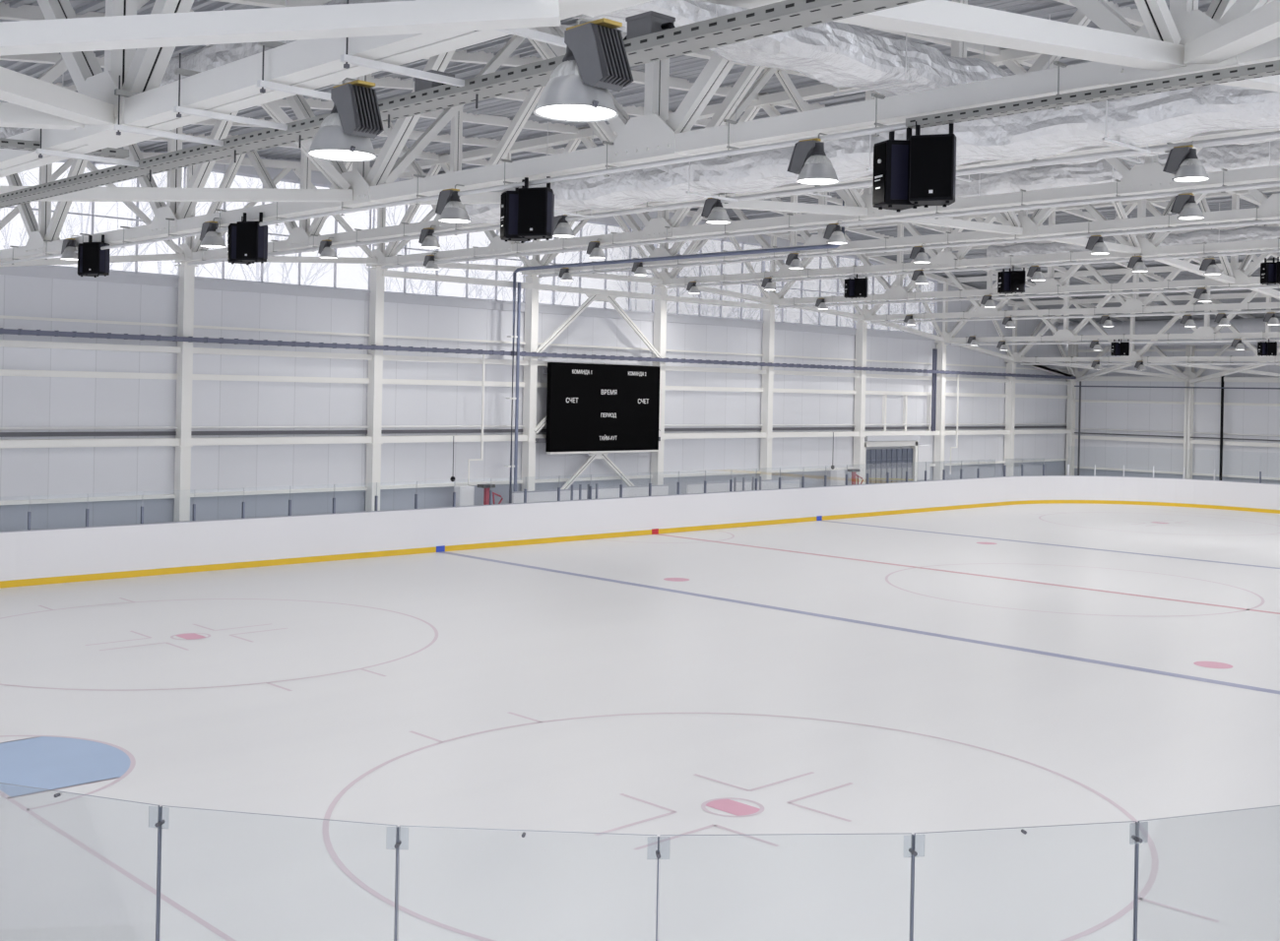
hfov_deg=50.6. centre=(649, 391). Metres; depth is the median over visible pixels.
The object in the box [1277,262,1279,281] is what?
grille
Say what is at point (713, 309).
windows
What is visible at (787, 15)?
cable tray
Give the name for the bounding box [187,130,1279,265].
conduit pipe
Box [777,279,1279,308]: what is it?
conduit pipe
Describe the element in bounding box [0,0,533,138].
air duct
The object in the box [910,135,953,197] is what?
grille
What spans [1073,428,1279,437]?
pipe
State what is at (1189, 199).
socket
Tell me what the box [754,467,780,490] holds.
glass panel
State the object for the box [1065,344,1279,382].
roof truss
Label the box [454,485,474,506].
cabinet
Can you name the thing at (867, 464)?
glass panel
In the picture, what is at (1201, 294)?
pendant lamp
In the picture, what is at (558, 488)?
glass panel
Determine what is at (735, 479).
gate post
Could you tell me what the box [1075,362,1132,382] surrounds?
brace
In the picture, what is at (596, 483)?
gate post
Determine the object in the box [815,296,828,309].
pendant lamp
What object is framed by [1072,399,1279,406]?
beam
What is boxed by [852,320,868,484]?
column
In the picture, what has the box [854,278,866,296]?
grille
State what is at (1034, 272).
pendant lamp
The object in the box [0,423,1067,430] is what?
pipe
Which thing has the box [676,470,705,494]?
glass panel
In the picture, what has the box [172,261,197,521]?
column
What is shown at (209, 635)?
faceoff spot
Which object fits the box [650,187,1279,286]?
roof truss
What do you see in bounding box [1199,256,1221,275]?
pendant lamp
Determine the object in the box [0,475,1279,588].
rink boards
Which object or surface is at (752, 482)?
gate post
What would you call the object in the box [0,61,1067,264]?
conduit pipe
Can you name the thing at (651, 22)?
junction box
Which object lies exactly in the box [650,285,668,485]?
column
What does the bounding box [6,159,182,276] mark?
window
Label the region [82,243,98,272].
grille
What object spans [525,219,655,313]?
window
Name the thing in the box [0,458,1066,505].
beam
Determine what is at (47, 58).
rafter
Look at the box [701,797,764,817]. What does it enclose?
face-off spot
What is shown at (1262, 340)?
conduit pipe
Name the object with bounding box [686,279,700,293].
pendant lamp
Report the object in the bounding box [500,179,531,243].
loudspeaker
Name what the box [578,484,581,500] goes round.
gate post
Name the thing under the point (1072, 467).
beam
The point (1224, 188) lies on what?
conduit pipe
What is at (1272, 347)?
grille
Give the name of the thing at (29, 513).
glass panel
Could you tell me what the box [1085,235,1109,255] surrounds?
pendant lamp
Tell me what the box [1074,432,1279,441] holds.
beam
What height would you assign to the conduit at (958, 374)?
4.600 m
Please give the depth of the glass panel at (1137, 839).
7.04 m
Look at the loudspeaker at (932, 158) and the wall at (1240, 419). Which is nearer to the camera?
the loudspeaker at (932, 158)
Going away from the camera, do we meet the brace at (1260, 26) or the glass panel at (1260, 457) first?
the brace at (1260, 26)
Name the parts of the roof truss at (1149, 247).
post, post, post, post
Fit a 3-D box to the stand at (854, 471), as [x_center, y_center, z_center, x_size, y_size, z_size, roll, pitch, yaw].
[8.550,4.044,55.943,0.906,1.722,0.320,1,0,-44]
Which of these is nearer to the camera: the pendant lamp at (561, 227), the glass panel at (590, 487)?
the pendant lamp at (561, 227)
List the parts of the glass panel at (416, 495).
post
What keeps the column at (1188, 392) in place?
on the floor
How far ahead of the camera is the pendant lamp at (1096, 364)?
62.24 m
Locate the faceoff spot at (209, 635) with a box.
[170,633,210,639]
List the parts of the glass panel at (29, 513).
post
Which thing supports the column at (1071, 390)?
on the floor
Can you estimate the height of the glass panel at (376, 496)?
0.785 m
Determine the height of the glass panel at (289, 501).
0.785 m
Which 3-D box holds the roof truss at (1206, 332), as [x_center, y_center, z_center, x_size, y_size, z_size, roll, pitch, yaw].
[28.079,-3.400,46.502,0.410,2.918,43.040,1,0,-44]
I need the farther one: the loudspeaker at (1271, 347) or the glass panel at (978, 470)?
the glass panel at (978, 470)
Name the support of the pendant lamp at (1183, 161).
hanging from the conduit pipe at (1033, 163)
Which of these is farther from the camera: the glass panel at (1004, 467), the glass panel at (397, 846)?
the glass panel at (1004, 467)
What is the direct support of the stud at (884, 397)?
on the wall at (25, 401)
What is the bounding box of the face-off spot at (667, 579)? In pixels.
[663,577,689,581]
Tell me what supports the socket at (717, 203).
attached to the pendant lamp at (713, 209)
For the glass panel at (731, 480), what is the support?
on the rink boards
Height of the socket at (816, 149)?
0.128 m
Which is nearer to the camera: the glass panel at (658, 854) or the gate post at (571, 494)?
the glass panel at (658, 854)
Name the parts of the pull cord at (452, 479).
cord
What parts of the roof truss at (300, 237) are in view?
post, post, post, post, post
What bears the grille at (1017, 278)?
attached to the loudspeaker at (1018, 278)
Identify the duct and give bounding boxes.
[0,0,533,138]
[440,84,1279,224]
[572,0,1164,157]
[758,138,1279,199]
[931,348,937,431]
[955,139,1279,197]
[986,202,1279,265]
[1056,317,1279,335]
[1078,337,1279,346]
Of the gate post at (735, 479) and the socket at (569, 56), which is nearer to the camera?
the socket at (569, 56)
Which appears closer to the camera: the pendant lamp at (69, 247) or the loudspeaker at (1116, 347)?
the pendant lamp at (69, 247)
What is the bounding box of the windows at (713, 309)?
[0,163,934,333]
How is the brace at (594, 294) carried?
attached to the column at (531, 295)
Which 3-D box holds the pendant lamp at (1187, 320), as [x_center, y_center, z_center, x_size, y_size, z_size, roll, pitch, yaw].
[18.729,-2.500,47.057,0.416,0.481,0.526,1,0,-44]
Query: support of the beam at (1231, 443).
attached to the wall at (1240, 419)
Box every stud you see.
[882,394,887,431]
[902,395,907,431]
[926,395,931,431]
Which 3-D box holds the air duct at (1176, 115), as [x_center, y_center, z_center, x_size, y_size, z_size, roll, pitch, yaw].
[5.546,-3.257,13.807,1.020,1.363,25.057,1,0,-44]
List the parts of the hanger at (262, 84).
threaded rod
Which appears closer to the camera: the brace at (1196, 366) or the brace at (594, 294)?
the brace at (594, 294)
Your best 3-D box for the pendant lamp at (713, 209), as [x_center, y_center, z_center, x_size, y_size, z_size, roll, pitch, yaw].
[1.092,-3.002,22.171,0.416,0.481,0.526,1,0,-44]
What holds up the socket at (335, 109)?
attached to the pendant lamp at (344, 135)
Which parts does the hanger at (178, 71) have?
threaded rod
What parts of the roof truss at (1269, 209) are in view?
post, post, post, post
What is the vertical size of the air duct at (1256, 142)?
1.363 m
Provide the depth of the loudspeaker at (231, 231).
21.19 m
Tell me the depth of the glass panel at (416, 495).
38.27 m
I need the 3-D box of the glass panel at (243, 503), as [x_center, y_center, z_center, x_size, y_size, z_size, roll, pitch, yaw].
[-9.915,2.846,35.066,1.334,0.785,0.080,1,0,-44]
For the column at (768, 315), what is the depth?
53.20 m
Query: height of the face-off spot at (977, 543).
0.001 m
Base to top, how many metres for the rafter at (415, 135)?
3.036 m
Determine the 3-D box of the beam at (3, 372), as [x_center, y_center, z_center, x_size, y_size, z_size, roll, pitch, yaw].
[-2.023,-0.200,47.080,66.650,0.160,0.140,1,0,-44]
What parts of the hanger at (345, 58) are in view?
threaded rod, drop rod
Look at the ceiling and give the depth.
31.28 m
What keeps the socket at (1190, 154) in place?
attached to the pendant lamp at (1183, 161)
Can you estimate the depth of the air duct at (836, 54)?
14.21 m
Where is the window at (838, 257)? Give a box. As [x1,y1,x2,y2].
[762,254,856,328]
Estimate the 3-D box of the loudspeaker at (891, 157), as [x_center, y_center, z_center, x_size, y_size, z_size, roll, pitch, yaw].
[2.259,-2.050,12.415,0.393,0.752,0.386,1,0,-22]
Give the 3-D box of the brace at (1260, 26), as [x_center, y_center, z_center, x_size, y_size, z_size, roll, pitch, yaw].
[4.172,-2.317,6.518,0.240,0.713,7.798,1,0,1]
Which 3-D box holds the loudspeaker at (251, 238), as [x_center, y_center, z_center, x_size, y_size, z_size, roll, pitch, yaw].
[-6.150,-2.398,21.074,0.396,0.772,0.404,1,0,20]
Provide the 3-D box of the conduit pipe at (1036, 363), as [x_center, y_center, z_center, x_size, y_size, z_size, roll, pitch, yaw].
[32.410,-1.196,50.395,0.360,0.391,41.480,1,0,-44]
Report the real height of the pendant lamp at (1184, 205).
0.481 m
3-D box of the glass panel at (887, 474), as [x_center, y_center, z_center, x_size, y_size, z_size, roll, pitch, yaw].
[9.947,3.243,54.398,1.334,0.785,0.080,1,0,-44]
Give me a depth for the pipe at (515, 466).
43.55 m
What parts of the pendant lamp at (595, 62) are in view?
stem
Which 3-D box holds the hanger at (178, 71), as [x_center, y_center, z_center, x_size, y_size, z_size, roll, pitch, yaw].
[-2.949,-2.128,10.002,1.150,0.540,0.040,1,0,-44]
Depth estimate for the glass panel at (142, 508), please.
32.75 m
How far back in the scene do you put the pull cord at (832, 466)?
55.77 m
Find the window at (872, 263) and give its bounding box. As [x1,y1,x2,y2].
[855,257,936,334]
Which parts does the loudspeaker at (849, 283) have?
panel, panel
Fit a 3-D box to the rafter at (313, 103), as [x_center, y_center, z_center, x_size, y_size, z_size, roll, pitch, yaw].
[4.695,-5.295,40.457,66.023,3.036,0.160,1,0,-44]
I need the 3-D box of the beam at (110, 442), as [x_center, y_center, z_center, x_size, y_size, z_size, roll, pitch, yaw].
[-1.989,1.562,47.008,66.650,0.200,0.340,1,0,-44]
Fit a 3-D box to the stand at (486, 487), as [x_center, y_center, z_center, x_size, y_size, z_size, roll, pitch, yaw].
[-4.992,3.773,42.762,0.906,1.722,0.320,1,0,-44]
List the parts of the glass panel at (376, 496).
post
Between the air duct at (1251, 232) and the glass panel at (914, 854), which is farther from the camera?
the air duct at (1251, 232)
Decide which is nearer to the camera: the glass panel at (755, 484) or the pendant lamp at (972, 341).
the glass panel at (755, 484)
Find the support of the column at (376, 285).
on the floor
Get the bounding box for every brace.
[0,65,114,125]
[0,102,81,129]
[382,269,773,489]
[1018,362,1074,376]
[1025,361,1182,379]
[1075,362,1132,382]
[1143,362,1189,379]
[1145,361,1279,377]
[1183,0,1279,63]
[1189,361,1266,383]
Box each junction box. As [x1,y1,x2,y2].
[414,69,454,91]
[623,10,675,40]
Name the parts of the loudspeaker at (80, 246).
panel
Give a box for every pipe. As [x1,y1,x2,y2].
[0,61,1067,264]
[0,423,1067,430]
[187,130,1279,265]
[381,168,1279,268]
[504,200,844,503]
[538,205,1279,277]
[668,237,1279,288]
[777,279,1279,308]
[870,302,1279,323]
[950,331,1279,345]
[1020,355,1279,365]
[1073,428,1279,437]
[1077,381,1081,475]
[1218,376,1223,480]
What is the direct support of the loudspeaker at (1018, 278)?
hanging from the conduit pipe at (1277, 251)
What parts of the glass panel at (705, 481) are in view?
post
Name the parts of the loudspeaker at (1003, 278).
panel, panel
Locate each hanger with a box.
[36,128,151,182]
[113,75,236,162]
[173,53,301,148]
[256,41,389,127]
[340,0,478,108]
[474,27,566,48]
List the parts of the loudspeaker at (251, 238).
panel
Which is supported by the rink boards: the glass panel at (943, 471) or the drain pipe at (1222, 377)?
the glass panel at (943, 471)
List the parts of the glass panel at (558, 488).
post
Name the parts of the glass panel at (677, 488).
post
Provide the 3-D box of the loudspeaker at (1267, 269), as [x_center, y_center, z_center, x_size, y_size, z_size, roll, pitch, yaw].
[15.285,-2.987,33.465,0.346,0.662,0.340,1,0,-22]
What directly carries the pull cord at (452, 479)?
hanging from the beam at (110, 442)
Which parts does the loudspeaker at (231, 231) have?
panel, panel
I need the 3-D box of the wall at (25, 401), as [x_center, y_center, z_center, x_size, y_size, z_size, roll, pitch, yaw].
[-2.100,-1.035,47.212,66.700,11.987,0.180,1,0,-44]
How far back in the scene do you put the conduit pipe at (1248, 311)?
49.65 m
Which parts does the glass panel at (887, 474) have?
post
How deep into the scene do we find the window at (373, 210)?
42.69 m
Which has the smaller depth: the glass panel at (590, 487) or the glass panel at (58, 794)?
the glass panel at (58, 794)
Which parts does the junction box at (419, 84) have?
lid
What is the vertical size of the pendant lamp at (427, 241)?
0.481 m
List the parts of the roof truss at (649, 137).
post, post, post, post, post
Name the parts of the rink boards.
cap rail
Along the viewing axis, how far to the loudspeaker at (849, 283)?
42.49 m
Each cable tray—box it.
[0,0,924,208]
[0,137,128,158]
[905,60,1279,128]
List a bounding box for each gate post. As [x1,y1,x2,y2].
[570,484,573,500]
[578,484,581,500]
[595,483,597,499]
[733,477,736,491]
[751,476,754,490]
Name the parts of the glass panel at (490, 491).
post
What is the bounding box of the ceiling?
[0,0,1279,322]
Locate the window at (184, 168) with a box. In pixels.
[182,166,372,290]
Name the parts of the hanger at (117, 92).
threaded rod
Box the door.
[863,435,919,484]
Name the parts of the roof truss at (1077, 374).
post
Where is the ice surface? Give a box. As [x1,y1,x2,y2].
[0,503,1279,940]
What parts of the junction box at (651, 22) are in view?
lid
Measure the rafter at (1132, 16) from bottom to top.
3.036 m
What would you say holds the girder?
attached to the ceiling
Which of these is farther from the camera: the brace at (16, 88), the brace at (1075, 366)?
the brace at (1075, 366)
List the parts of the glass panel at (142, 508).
post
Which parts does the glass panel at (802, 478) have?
post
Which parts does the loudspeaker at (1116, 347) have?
panel, panel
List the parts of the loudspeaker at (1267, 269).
panel, panel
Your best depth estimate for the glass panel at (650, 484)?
44.72 m
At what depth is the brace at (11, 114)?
10.30 m
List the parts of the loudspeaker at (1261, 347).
panel, panel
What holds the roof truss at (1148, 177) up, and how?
on the column at (376, 285)
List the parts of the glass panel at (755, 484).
post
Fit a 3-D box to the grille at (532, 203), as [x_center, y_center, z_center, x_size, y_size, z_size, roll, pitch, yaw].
[-1.383,-2.122,15.940,0.347,0.516,0.011,1,0,20]
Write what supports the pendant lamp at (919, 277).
hanging from the roof truss at (1149, 247)
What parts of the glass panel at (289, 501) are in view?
post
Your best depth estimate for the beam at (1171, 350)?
66.06 m
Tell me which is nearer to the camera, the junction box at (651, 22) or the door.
the junction box at (651, 22)
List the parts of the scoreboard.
support rail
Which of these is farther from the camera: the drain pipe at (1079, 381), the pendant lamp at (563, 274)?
the drain pipe at (1079, 381)
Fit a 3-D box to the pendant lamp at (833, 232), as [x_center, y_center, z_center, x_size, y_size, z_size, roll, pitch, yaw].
[3.843,-3.297,27.954,0.416,0.481,0.526,1,0,-44]
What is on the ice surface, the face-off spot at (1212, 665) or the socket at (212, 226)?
the face-off spot at (1212, 665)
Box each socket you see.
[67,240,75,247]
[208,223,217,231]
[330,103,337,114]
[448,192,460,201]
[560,215,568,223]
[562,45,575,62]
[713,199,722,207]
[810,142,826,156]
[833,225,841,231]
[1185,148,1198,159]
[1186,195,1195,203]
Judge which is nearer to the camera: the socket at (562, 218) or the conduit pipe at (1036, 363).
the socket at (562, 218)
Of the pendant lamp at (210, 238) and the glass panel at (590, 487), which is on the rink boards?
the glass panel at (590, 487)
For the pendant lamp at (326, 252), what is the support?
hanging from the roof truss at (300, 237)
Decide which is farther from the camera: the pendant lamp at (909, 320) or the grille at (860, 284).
the pendant lamp at (909, 320)
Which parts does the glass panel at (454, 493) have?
post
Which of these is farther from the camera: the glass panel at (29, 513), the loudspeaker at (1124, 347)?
the loudspeaker at (1124, 347)
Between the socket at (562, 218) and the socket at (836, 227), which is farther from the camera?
the socket at (836, 227)
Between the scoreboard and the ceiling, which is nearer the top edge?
the ceiling
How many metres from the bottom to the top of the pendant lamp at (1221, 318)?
0.481 m
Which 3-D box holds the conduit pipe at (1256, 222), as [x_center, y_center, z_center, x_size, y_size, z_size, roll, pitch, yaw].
[10.955,-3.636,29.473,0.360,0.391,41.480,1,0,-44]
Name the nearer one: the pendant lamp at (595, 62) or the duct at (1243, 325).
the pendant lamp at (595, 62)
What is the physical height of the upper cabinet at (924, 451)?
1.550 m
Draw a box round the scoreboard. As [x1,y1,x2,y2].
[535,362,660,453]
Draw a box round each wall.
[0,149,1068,531]
[512,478,800,503]
[1074,344,1279,484]
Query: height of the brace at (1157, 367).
0.834 m
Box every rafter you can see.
[0,1,1279,259]
[0,52,1279,300]
[51,82,1255,318]
[146,132,1130,320]
[192,117,1181,319]
[860,25,1058,68]
[1053,0,1144,26]
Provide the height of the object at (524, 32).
0.540 m
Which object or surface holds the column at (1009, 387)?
on the floor
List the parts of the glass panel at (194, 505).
post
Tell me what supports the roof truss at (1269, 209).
on the column at (531, 295)
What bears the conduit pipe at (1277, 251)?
attached to the roof truss at (1149, 247)
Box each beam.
[0,0,560,56]
[0,315,1068,371]
[0,339,1074,384]
[0,369,1068,398]
[0,426,1066,437]
[0,429,1074,447]
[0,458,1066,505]
[1071,435,1279,447]
[1071,465,1279,480]
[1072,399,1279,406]
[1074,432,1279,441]
[1078,348,1278,352]
[1085,380,1279,383]
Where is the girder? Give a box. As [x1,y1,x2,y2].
[695,0,1279,91]
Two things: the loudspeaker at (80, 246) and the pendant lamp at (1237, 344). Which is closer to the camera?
the loudspeaker at (80, 246)
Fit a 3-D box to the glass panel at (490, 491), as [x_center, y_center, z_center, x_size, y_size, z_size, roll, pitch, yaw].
[-4.240,2.959,40.589,1.334,0.785,0.080,1,0,-44]
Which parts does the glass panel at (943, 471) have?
post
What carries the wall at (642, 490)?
on the floor
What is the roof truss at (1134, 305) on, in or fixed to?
on the column at (861, 326)
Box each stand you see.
[477,484,503,505]
[847,468,863,484]
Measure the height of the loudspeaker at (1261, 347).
0.632 m
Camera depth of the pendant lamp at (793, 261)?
36.40 m
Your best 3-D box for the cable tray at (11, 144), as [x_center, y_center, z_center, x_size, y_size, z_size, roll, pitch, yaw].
[-6.278,-2.075,10.769,4.254,0.264,0.148,1,0,-43]
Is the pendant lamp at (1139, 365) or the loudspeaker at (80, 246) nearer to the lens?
the loudspeaker at (80, 246)
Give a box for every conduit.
[467,354,485,485]
[949,374,959,474]
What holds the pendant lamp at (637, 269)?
hanging from the roof truss at (1269, 209)
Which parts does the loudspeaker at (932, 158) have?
panel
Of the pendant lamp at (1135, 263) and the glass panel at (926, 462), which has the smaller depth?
the pendant lamp at (1135, 263)
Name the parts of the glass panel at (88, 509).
post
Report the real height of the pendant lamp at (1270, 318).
0.481 m
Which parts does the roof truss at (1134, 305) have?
post, post, post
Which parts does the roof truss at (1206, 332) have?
post, post, post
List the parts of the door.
rail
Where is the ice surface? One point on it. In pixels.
(890, 676)
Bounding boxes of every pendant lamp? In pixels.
[60,235,79,260]
[199,217,226,248]
[306,77,383,161]
[318,237,337,258]
[418,225,440,249]
[423,253,439,270]
[435,184,470,223]
[533,17,633,122]
[552,214,575,237]
[558,267,573,281]
[586,238,605,258]
[631,261,646,275]
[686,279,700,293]
[701,193,730,224]
[761,275,775,290]
[785,251,803,269]
[786,132,839,185]
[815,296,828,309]
[823,220,847,244]
[903,313,916,324]
[909,243,930,263]
[911,267,928,284]
[966,334,977,345]
[980,295,996,307]
[996,340,1008,350]
[1002,315,1016,327]
[1026,263,1045,281]
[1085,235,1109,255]
[1089,338,1102,350]
[1090,360,1102,370]
[1098,315,1113,326]
[1127,254,1148,272]
[1134,359,1146,370]
[1162,140,1209,182]
[1170,192,1204,219]
[1180,315,1196,326]
[1193,285,1212,302]
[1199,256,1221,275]
[1214,313,1230,325]
[1230,337,1245,350]
[1263,312,1279,324]
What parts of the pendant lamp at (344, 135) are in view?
stem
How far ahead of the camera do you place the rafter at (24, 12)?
24.59 m
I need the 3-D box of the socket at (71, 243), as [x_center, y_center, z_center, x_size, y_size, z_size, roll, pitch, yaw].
[-11.146,-2.859,26.138,0.147,0.128,0.147,1,0,-44]
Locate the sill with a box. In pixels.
[0,265,936,340]
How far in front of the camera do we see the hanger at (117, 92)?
10.53 m
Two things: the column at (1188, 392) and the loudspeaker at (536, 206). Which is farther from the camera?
the column at (1188, 392)
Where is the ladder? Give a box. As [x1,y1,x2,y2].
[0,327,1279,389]
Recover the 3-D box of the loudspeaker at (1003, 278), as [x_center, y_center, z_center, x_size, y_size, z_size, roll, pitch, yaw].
[10.170,-3.197,38.723,0.398,0.762,0.391,1,0,-22]
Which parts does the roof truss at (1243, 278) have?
post, post, post, post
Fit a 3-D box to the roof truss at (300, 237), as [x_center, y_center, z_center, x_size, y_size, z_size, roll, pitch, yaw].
[2.300,-4.662,21.395,0.410,2.918,43.040,1,0,-44]
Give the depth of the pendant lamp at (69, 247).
26.08 m
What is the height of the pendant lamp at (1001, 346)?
0.481 m
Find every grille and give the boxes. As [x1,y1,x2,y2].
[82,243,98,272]
[236,222,256,258]
[517,189,546,234]
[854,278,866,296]
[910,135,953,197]
[1011,271,1024,290]
[1120,342,1129,354]
[1268,342,1277,354]
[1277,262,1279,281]
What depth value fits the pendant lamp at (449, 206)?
17.16 m
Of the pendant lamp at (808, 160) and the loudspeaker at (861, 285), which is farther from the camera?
the loudspeaker at (861, 285)
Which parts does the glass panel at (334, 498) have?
post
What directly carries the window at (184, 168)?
in the wall at (25, 401)
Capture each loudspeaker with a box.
[76,236,96,277]
[82,234,109,276]
[227,216,252,265]
[236,212,267,263]
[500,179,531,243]
[517,176,554,240]
[844,277,856,298]
[854,273,867,298]
[872,127,920,212]
[908,121,956,207]
[997,267,1012,294]
[1010,265,1025,293]
[1110,339,1120,356]
[1119,338,1129,356]
[1257,341,1267,356]
[1260,256,1276,285]
[1267,338,1277,356]
[1276,256,1279,284]
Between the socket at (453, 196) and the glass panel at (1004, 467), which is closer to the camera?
the socket at (453, 196)
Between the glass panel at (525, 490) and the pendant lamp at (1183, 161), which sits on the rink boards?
the glass panel at (525, 490)
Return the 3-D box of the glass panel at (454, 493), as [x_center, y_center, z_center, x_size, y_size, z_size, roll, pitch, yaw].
[-5.186,2.940,39.669,1.334,0.785,0.080,1,0,-44]
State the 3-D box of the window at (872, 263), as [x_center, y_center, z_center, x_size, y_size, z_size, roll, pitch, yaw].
[10.933,-4.156,59.832,5.960,3.050,0.080,1,0,-44]
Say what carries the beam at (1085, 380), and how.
attached to the wall at (1240, 419)
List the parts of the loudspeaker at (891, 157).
panel, panel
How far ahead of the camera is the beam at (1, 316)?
42.03 m
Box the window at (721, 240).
[653,236,764,320]
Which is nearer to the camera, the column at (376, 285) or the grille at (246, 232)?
the grille at (246, 232)
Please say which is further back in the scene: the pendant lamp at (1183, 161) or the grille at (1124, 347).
the grille at (1124, 347)
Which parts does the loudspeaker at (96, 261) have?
panel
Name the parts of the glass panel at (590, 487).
post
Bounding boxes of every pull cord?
[449,436,455,481]
[831,432,834,469]
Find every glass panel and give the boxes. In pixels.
[0,782,159,940]
[27,493,83,530]
[85,491,142,526]
[140,489,194,523]
[154,805,396,940]
[192,487,244,520]
[241,486,290,518]
[288,484,334,515]
[332,482,370,513]
[374,481,405,511]
[394,826,656,940]
[414,479,454,509]
[452,478,491,507]
[489,477,513,505]
[523,475,559,503]
[557,474,585,501]
[588,473,605,499]
[619,472,650,498]
[648,483,651,496]
[655,832,911,940]
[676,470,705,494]
[704,480,729,493]
[729,468,747,491]
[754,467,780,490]
[801,465,826,487]
[845,463,868,485]
[886,462,907,483]
[905,461,926,482]
[908,821,1136,940]
[942,462,961,480]
[976,459,995,478]
[1003,458,1023,476]
[1131,805,1279,940]
[1259,456,1261,483]
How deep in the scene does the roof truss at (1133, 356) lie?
61.05 m
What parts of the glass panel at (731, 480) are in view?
post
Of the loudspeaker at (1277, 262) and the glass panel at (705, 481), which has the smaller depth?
the loudspeaker at (1277, 262)
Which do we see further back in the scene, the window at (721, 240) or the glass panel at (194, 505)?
the window at (721, 240)
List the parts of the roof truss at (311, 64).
post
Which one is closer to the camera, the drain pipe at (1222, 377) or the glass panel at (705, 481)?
the glass panel at (705, 481)
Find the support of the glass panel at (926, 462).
on the rink boards
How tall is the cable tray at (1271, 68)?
0.076 m
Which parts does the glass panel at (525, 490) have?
post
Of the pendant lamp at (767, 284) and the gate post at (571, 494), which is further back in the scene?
the pendant lamp at (767, 284)
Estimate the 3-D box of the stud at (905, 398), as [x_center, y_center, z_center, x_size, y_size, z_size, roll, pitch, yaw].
[11.340,0.928,60.104,0.120,1.600,0.140,1,0,-44]
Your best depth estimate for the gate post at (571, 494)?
42.43 m
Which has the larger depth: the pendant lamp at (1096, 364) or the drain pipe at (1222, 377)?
the drain pipe at (1222, 377)
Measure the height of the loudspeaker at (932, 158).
0.752 m
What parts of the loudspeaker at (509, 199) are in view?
panel, panel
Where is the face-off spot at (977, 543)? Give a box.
[976,542,996,544]
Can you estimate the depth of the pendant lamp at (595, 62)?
6.26 m
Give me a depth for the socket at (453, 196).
17.17 m
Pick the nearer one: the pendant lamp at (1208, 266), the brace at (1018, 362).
the pendant lamp at (1208, 266)
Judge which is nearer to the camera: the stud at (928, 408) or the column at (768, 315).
the column at (768, 315)
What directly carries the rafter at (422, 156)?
attached to the ceiling
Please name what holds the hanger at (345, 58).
attached to the roof truss at (311, 64)
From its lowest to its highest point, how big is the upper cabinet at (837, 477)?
1.660 m
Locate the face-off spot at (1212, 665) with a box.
[1193,661,1232,668]
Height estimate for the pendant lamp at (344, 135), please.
0.465 m
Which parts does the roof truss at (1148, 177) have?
post, post, post, post, post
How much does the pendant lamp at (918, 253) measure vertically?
0.481 m
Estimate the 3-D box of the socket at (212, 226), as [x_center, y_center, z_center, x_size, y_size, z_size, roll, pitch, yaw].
[-7.055,-2.658,21.931,0.147,0.128,0.147,1,0,-44]
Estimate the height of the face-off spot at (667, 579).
0.001 m
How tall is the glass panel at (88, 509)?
0.785 m
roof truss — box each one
[0,0,652,177]
[0,0,1279,262]
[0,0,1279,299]
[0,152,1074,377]
[174,0,1279,262]
[366,11,1279,266]
[520,183,1279,274]
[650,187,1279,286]
[760,187,1279,305]
[851,223,1279,320]
[934,259,1279,342]
[1004,292,1279,362]
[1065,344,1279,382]
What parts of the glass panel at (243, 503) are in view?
post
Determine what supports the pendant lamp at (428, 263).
hanging from the roof truss at (1148, 177)
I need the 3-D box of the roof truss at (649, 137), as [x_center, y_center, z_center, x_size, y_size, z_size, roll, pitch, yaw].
[-2.013,-4.069,17.210,0.410,2.918,43.040,1,0,-44]
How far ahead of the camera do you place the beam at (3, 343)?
41.12 m
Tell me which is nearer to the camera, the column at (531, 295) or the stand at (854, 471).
the column at (531, 295)
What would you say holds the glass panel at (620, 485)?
on the rink boards
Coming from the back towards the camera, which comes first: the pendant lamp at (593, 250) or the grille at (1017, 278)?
the grille at (1017, 278)
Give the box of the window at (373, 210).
[371,204,526,303]
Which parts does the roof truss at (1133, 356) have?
post, post, post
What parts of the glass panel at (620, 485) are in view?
post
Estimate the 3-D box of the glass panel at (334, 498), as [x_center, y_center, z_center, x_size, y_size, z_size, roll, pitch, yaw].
[-8.024,2.884,36.907,1.334,0.785,0.080,1,0,-44]
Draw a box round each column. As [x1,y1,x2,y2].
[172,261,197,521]
[364,265,387,511]
[520,274,539,491]
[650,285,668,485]
[760,307,776,480]
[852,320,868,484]
[933,342,948,480]
[1003,362,1017,476]
[1065,341,1076,475]
[1182,345,1195,479]
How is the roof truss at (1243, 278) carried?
on the column at (768, 315)
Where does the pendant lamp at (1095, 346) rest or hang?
hanging from the roof truss at (1206, 332)
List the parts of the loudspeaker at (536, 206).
panel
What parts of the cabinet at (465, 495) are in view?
door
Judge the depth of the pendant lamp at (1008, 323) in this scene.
52.02 m

